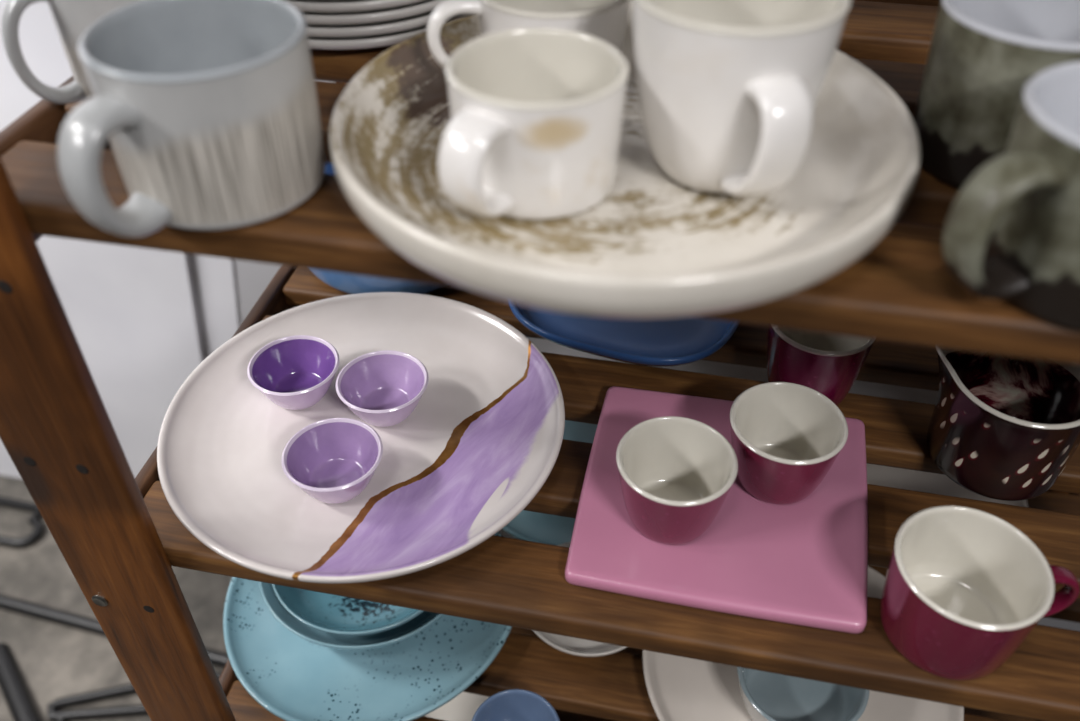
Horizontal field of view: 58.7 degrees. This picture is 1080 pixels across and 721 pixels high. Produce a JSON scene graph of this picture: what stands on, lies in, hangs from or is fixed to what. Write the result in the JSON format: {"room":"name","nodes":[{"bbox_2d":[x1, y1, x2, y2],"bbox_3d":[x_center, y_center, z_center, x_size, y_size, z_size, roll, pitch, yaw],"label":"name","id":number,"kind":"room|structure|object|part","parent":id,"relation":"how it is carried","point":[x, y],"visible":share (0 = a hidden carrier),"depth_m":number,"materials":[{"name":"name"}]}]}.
{"room":"pottery shop","nodes":[
{"label":"pottery shop","id":0,"kind":"room"},
{"bbox_2d":[0,475,231,720],"bbox_3d":[-0.402,1.598,0.374,6.400,0.100,3.730,8,42,9],"label":"floor","id":1,"kind":"structure","parent":0,"point":[54,661],"depth_m":1.61,"materials":[{"name":"concrete"}]},
{"bbox_2d":[0,0,204,477],"bbox_3d":[-1.054,-0.439,1.281,1.413,1.750,0.012,8,42,9],"label":"board","id":2,"kind":"object","parent":1,"relation":"on","point":[132,313],"visible":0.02,"depth_m":1.48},
{"bbox_2d":[0,496,228,720],"bbox_3d":[-0.873,0.423,1.618,0.992,0.046,0.340,22,46,23],"label":"metal stand","id":3,"kind":"object","parent":1,"relation":"on","point":[16,694],"visible":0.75,"depth_m":1.52,"materials":[{"name":"black metal"}]},
{"bbox_3d":[-0.803,0.537,1.490,0.034,0.046,0.261,-28,49,-28],"label":"leg","id":4,"kind":"part","parent":3,"relation":"part of","materials":[{"name":"black metal"}]},
{"bbox_2d":[196,255,238,353],"bbox_3d":[-0.427,-0.358,1.190,0.295,1.750,0.002,8,42,9],"label":"board","id":5,"kind":"object","parent":1,"relation":"on","point":[216,274],"visible":0.02,"depth_m":1.44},
{"bbox_2d":[0,0,1079,720],"bbox_3d":[0.177,0.073,0.884,0.935,1.510,0.594,8,42,9],"label":"shelving unit","id":6,"kind":"object","parent":1,"relation":"on","point":[118,533],"visible":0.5,"depth_m":0.63,"materials":[{"name":"brown wood"}]},
{"bbox_3d":[-0.255,-0.251,0.711,0.013,0.045,0.552,8,42,9],"label":"rail","id":7,"kind":"part","parent":6,"relation":"part of","materials":[{"name":"brown wood"}]},
{"bbox_2d":[1,0,141,103],"bbox_3d":[-0.231,-0.197,0.556,0.107,0.080,0.114,8,42,9],"label":"mug","id":8,"kind":"object","parent":6,"relation":"on","point":[71,18],"visible":0.18,"depth_m":0.52,"materials":[{"name":"grey ceramic"}]},
{"bbox_3d":[-0.278,-0.173,0.533,0.034,0.068,0.015,-27,48,-27],"label":"handle","id":9,"kind":"part","parent":8,"relation":"part of","materials":[{"name":"grey ceramic"}]},
{"bbox_3d":[-0.300,0.203,0.736,0.078,1.510,0.014,8,42,9],"label":"post","id":10,"kind":"part","parent":6,"relation":"part of","materials":[{"name":"brown wood"}]},
{"bbox_2d":[57,0,325,236],"bbox_3d":[-0.164,-0.115,0.464,0.102,0.080,0.132,8,42,9],"label":"mug","id":11,"kind":"object","parent":6,"relation":"on","point":[208,112],"visible":1,"depth_m":0.45,"materials":[{"name":"grey ceramic"}]},
{"bbox_3d":[-0.195,-0.084,0.436,0.026,0.066,0.038,22,46,23],"label":"handle","id":12,"kind":"part","parent":11,"relation":"part of","materials":[{"name":"grey ceramic"}]},
{"bbox_3d":[-0.255,-0.038,0.899,0.013,0.045,0.552,8,42,9],"label":"rail","id":13,"kind":"part","parent":6,"relation":"part of","materials":[{"name":"brown wood"}]},
{"bbox_3d":[-0.255,0.175,1.088,0.013,0.045,0.552,8,42,9],"label":"rail","id":14,"kind":"part","parent":6,"relation":"part of","materials":[{"name":"brown wood"}]},
{"bbox_2d":[157,292,564,582],"bbox_3d":[-0.135,0.049,0.750,0.309,0.023,0.309,-14,43,-16],"label":"serving plate","id":15,"kind":"object","parent":6,"relation":"on","point":[484,436],"visible":0.77,"depth_m":0.73,"materials":[{"name":"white ceramic"}]},
{"bbox_2d":[247,335,339,409],"bbox_3d":[-0.194,0.015,0.768,0.072,0.034,0.072,8,42,9],"label":"dipping bowl","id":16,"kind":"object","parent":15,"relation":"on","point":[296,372],"visible":1,"depth_m":0.78,"materials":[{"name":"purple ceramic"}]},
{"bbox_2d":[281,418,382,503],"bbox_3d":[-0.148,0.078,0.696,0.072,0.035,0.072,8,42,9],"label":"dipping bowl","id":17,"kind":"object","parent":15,"relation":"on","point":[332,460],"visible":1,"depth_m":0.71,"materials":[{"name":"purple ceramic"}]},
{"bbox_2d":[336,350,428,426],"bbox_3d":[-0.122,0.027,0.754,0.072,0.034,0.072,8,42,9],"label":"dipping bowl","id":18,"kind":"object","parent":15,"relation":"on","point":[383,388],"visible":1,"depth_m":0.76,"materials":[{"name":"purple ceramic"}]},
{"bbox_2d":[223,531,511,720],"bbox_3d":[-0.167,0.238,0.967,0.291,0.023,0.291,-17,44,-18],"label":"serving plate","id":19,"kind":"object","parent":6,"relation":"on","point":[293,677],"visible":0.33,"depth_m":0.91,"materials":[{"name":"teal ceramic"}]},
{"bbox_2d":[259,582,443,649],"bbox_3d":[-0.170,0.209,0.966,0.211,0.052,0.211,8,42,9],"label":"bowl","id":20,"kind":"object","parent":19,"relation":"on","point":[398,634],"visible":0.18,"depth_m":0.91,"materials":[{"name":"teal ceramic"}]},
{"bbox_2d":[272,584,423,635],"bbox_3d":[-0.172,0.205,0.959,0.183,0.044,0.183,8,42,9],"label":"bowl","id":21,"kind":"object","parent":20,"relation":"in","point":[329,613],"visible":0.28,"depth_m":0.92,"materials":[{"name":"teal ceramic"}]},
{"bbox_2d":[310,162,444,293],"bbox_3d":[-0.141,-0.131,0.923,0.197,0.064,0.197,-16,44,-18],"label":"plate","id":22,"kind":"object","parent":6,"relation":"on","point":[344,282],"visible":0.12,"depth_m":0.86,"materials":[{"name":"blue ceramic"}]},
{"bbox_2d":[308,13,474,49],"bbox_3d":[-0.128,-0.254,0.670,0.188,0.015,0.188,8,42,9],"label":"plate","id":23,"kind":"object","parent":6,"relation":"on","point":[391,39],"visible":0.27,"depth_m":0.60,"materials":[{"name":"grey ceramic"}]},
{"bbox_2d":[307,11,432,37],"bbox_3d":[-0.128,-0.260,0.665,0.188,0.015,0.188,8,42,9],"label":"plate","id":24,"kind":"object","parent":23,"relation":"on","point":[374,29],"visible":0.33,"depth_m":0.60,"materials":[{"name":"grey ceramic"}]},
{"bbox_2d":[302,0,444,25],"bbox_3d":[-0.128,-0.266,0.659,0.188,0.015,0.188,8,42,9],"label":"plate","id":25,"kind":"object","parent":24,"relation":"on","point":[369,17],"visible":0.44,"depth_m":0.59,"materials":[{"name":"grey ceramic"}]},
{"bbox_2d":[284,0,425,12],"bbox_3d":[-0.128,-0.271,0.654,0.188,0.015,0.188,8,42,9],"label":"plate","id":26,"kind":"object","parent":25,"relation":"on","point":[312,6],"visible":0.84,"depth_m":0.58,"materials":[{"name":"grey ceramic"}]},
{"bbox_2d":[424,692,488,720],"bbox_3d":[-0.090,0.418,1.173,0.169,0.050,0.169,-27,48,-27],"label":"bowl","id":27,"kind":"object","parent":6,"relation":"on","point":[463,707],"visible":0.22,"depth_m":1.18,"materials":[{"name":"white ceramic"}]},
{"bbox_2d":[472,689,559,720],"bbox_3d":[-0.021,0.334,0.831,0.078,0.058,0.078,-25,47,-25],"label":"cup","id":28,"kind":"object","parent":6,"relation":"on","point":[512,704],"visible":1,"depth_m":0.84,"materials":[{"name":"blue ceramic"}]},
{"bbox_2d":[502,420,596,545],"bbox_3d":[0.039,0.127,1.094,0.235,0.020,0.235,8,42,9],"label":"serving plate","id":29,"kind":"object","parent":6,"relation":"on","point":[556,530],"visible":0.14,"depth_m":1.04,"materials":[{"name":"teal ceramic"}]},
{"bbox_2d":[533,542,626,656],"bbox_3d":[0.047,0.242,0.954,0.133,0.034,0.133,-16,44,-18],"label":"bowl","id":30,"kind":"object","parent":6,"relation":"on","point":[569,645],"visible":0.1,"depth_m":0.92,"materials":[{"name":"white ceramic"}]},
{"bbox_2d":[508,302,739,366],"bbox_3d":[0.084,-0.067,0.882,0.218,0.022,0.218,8,42,9],"label":"dessert plate","id":31,"kind":"object","parent":6,"relation":"on","point":[668,341],"visible":0.32,"depth_m":0.83,"materials":[{"name":"blue ceramic"}]},
{"bbox_2d":[329,0,920,317],"bbox_3d":[0.041,-0.115,0.499,0.293,0.035,0.293,8,42,9],"label":"platter","id":32,"kind":"object","parent":6,"relation":"on","point":[656,245],"visible":0.63,"depth_m":0.46,"materials":[{"name":"beige ceramic"}]},
{"bbox_2d":[426,0,630,69],"bbox_3d":[-0.004,-0.182,0.543,0.107,0.062,0.084,8,42,9],"label":"mug","id":33,"kind":"object","parent":32,"relation":"on","point":[606,20],"visible":0.31,"depth_m":0.51,"materials":[{"name":"beige ceramic"}]},
{"bbox_3d":[-0.044,-0.175,0.528,0.036,0.049,0.014,-10,43,-12],"label":"handle","id":34,"kind":"part","parent":33,"relation":"part of","materials":[{"name":"beige ceramic"}]},
{"bbox_2d":[438,27,628,219],"bbox_3d":[-0.003,-0.109,0.461,0.085,0.062,0.104,8,42,9],"label":"mug","id":35,"kind":"object","parent":32,"relation":"on","point":[533,131],"visible":1,"depth_m":0.45,"materials":[{"name":"beige ceramic"}]},
{"bbox_3d":[-0.030,-0.086,0.437,0.027,0.050,0.027,24,47,25],"label":"handle","id":36,"kind":"part","parent":35,"relation":"part of","materials":[{"name":"beige ceramic"}]},
{"bbox_2d":[632,0,850,196],"bbox_3d":[0.089,-0.130,0.461,0.097,0.093,0.112,8,42,9],"label":"mug","id":37,"kind":"object","parent":32,"relation":"on","point":[729,91],"visible":1,"depth_m":0.43,"materials":[{"name":"beige ceramic"}]},
{"bbox_3d":[0.104,-0.097,0.434,0.026,0.064,0.033,-10,42,-11],"label":"handle","id":38,"kind":"part","parent":37,"relation":"part of","materials":[{"name":"beige ceramic"}]},
{"bbox_2d":[565,386,867,633],"bbox_3d":[0.135,0.099,0.702,0.206,0.012,0.196,8,42,9],"label":"square plate","id":39,"kind":"object","parent":6,"relation":"on","point":[804,562],"visible":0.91,"depth_m":0.66,"materials":[{"name":"pink ceramic"}]},
{"bbox_2d":[616,416,737,544],"bbox_3d":[0.091,0.087,0.662,0.081,0.060,0.081,23,46,23],"label":"cup","id":40,"kind":"object","parent":39,"relation":"on","point":[676,474],"visible":1,"depth_m":0.67,"materials":[{"name":"red ceramic"}]},
{"bbox_2d":[730,382,847,504],"bbox_3d":[0.173,0.064,0.689,0.081,0.060,0.081,-6,42,-7],"label":"cup","id":41,"kind":"object","parent":39,"relation":"on","point":[786,437],"visible":0.99,"depth_m":0.69,"materials":[{"name":"red ceramic"}]},
{"bbox_2d":[642,567,963,720],"bbox_3d":[0.243,0.293,0.907,0.300,0.020,0.300,8,42,9],"label":"dinner plate","id":42,"kind":"object","parent":6,"relation":"on","point":[679,688],"visible":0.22,"depth_m":0.89,"materials":[{"name":"white ceramic"}]},
{"bbox_2d":[737,667,868,720],"bbox_3d":[0.234,0.296,0.872,0.116,0.046,0.116,19,45,20],"label":"bowl","id":43,"kind":"object","parent":42,"relation":"on","point":[766,696],"visible":0.55,"depth_m":0.88,"materials":[{"name":"blue ceramic"}]},
{"bbox_2d":[767,326,874,404],"bbox_3d":[0.221,-0.005,0.773,0.084,0.074,0.084,-32,50,-31],"label":"cup","id":44,"kind":"object","parent":6,"relation":"on","point":[830,365],"visible":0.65,"depth_m":0.74,"materials":[{"name":"red ceramic"}]},
{"bbox_2d":[867,464,1027,506],"bbox_3d":[0.432,0.145,1.076,0.210,0.018,0.210,8,42,9],"label":"dinner plate","id":45,"kind":"object","parent":6,"relation":"on","point":[893,477],"visible":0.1,"depth_m":1.09,"materials":[{"name":"white ceramic"}]},
{"bbox_2d":[880,506,1079,679],"bbox_3d":[0.275,0.150,0.602,0.117,0.069,0.090,8,42,9],"label":"mug","id":46,"kind":"object","parent":6,"relation":"on","point":[964,587],"visible":1,"depth_m":0.60,"materials":[{"name":"red ceramic"}]},
{"bbox_3d":[0.319,0.146,0.602,0.032,0.047,0.013,0,42,0],"label":"handle","id":47,"kind":"part","parent":46,"relation":"part of","materials":[{"name":"red ceramic"}]},
{"bbox_2d":[914,0,1079,189],"bbox_3d":[0.253,-0.137,0.486,0.116,0.084,0.093,8,42,9],"label":"mug","id":48,"kind":"object","parent":6,"relation":"on","point":[983,55],"visible":0.58,"depth_m":0.47,"materials":[{"name":"green ceramic"}]},
{"bbox_2d":[927,347,1079,500],"bbox_3d":[0.347,0.041,0.712,0.103,0.087,0.103,-5,42,-6],"label":"jug","id":49,"kind":"object","parent":6,"relation":"on","point":[1006,428],"visible":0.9,"depth_m":0.70,"materials":[{"name":"red ceramic"}]},
{"bbox_2d":[943,61,1079,330],"bbox_3d":[0.230,-0.069,0.410,0.121,0.084,0.097,8,42,9],"label":"mug","id":50,"kind":"object","parent":6,"relation":"on","point":[1012,232],"visible":1,"depth_m":0.39,"materials":[{"name":"green ceramic"}]},
{"bbox_3d":[0.187,-0.053,0.394,0.039,0.065,0.024,-14,43,-15],"label":"handle","id":51,"kind":"part","parent":50,"relation":"part of","materials":[{"name":"green ceramic"}]},
{"bbox_3d":[0.655,-0.059,1.033,0.078,1.510,0.014,8,42,9],"label":"post","id":52,"kind":"part","parent":6,"relation":"part of","materials":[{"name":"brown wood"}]},
{"bbox_2d":[190,80,1079,630],"bbox_3d":[-0.019,-0.787,0.769,6.400,3.150,0.100,8,42,9],"label":"wall","id":53,"kind":"structure","parent":0,"point":[251,278],"depth_m":1.37,"materials":[{"name":"white paint"}]}
]}

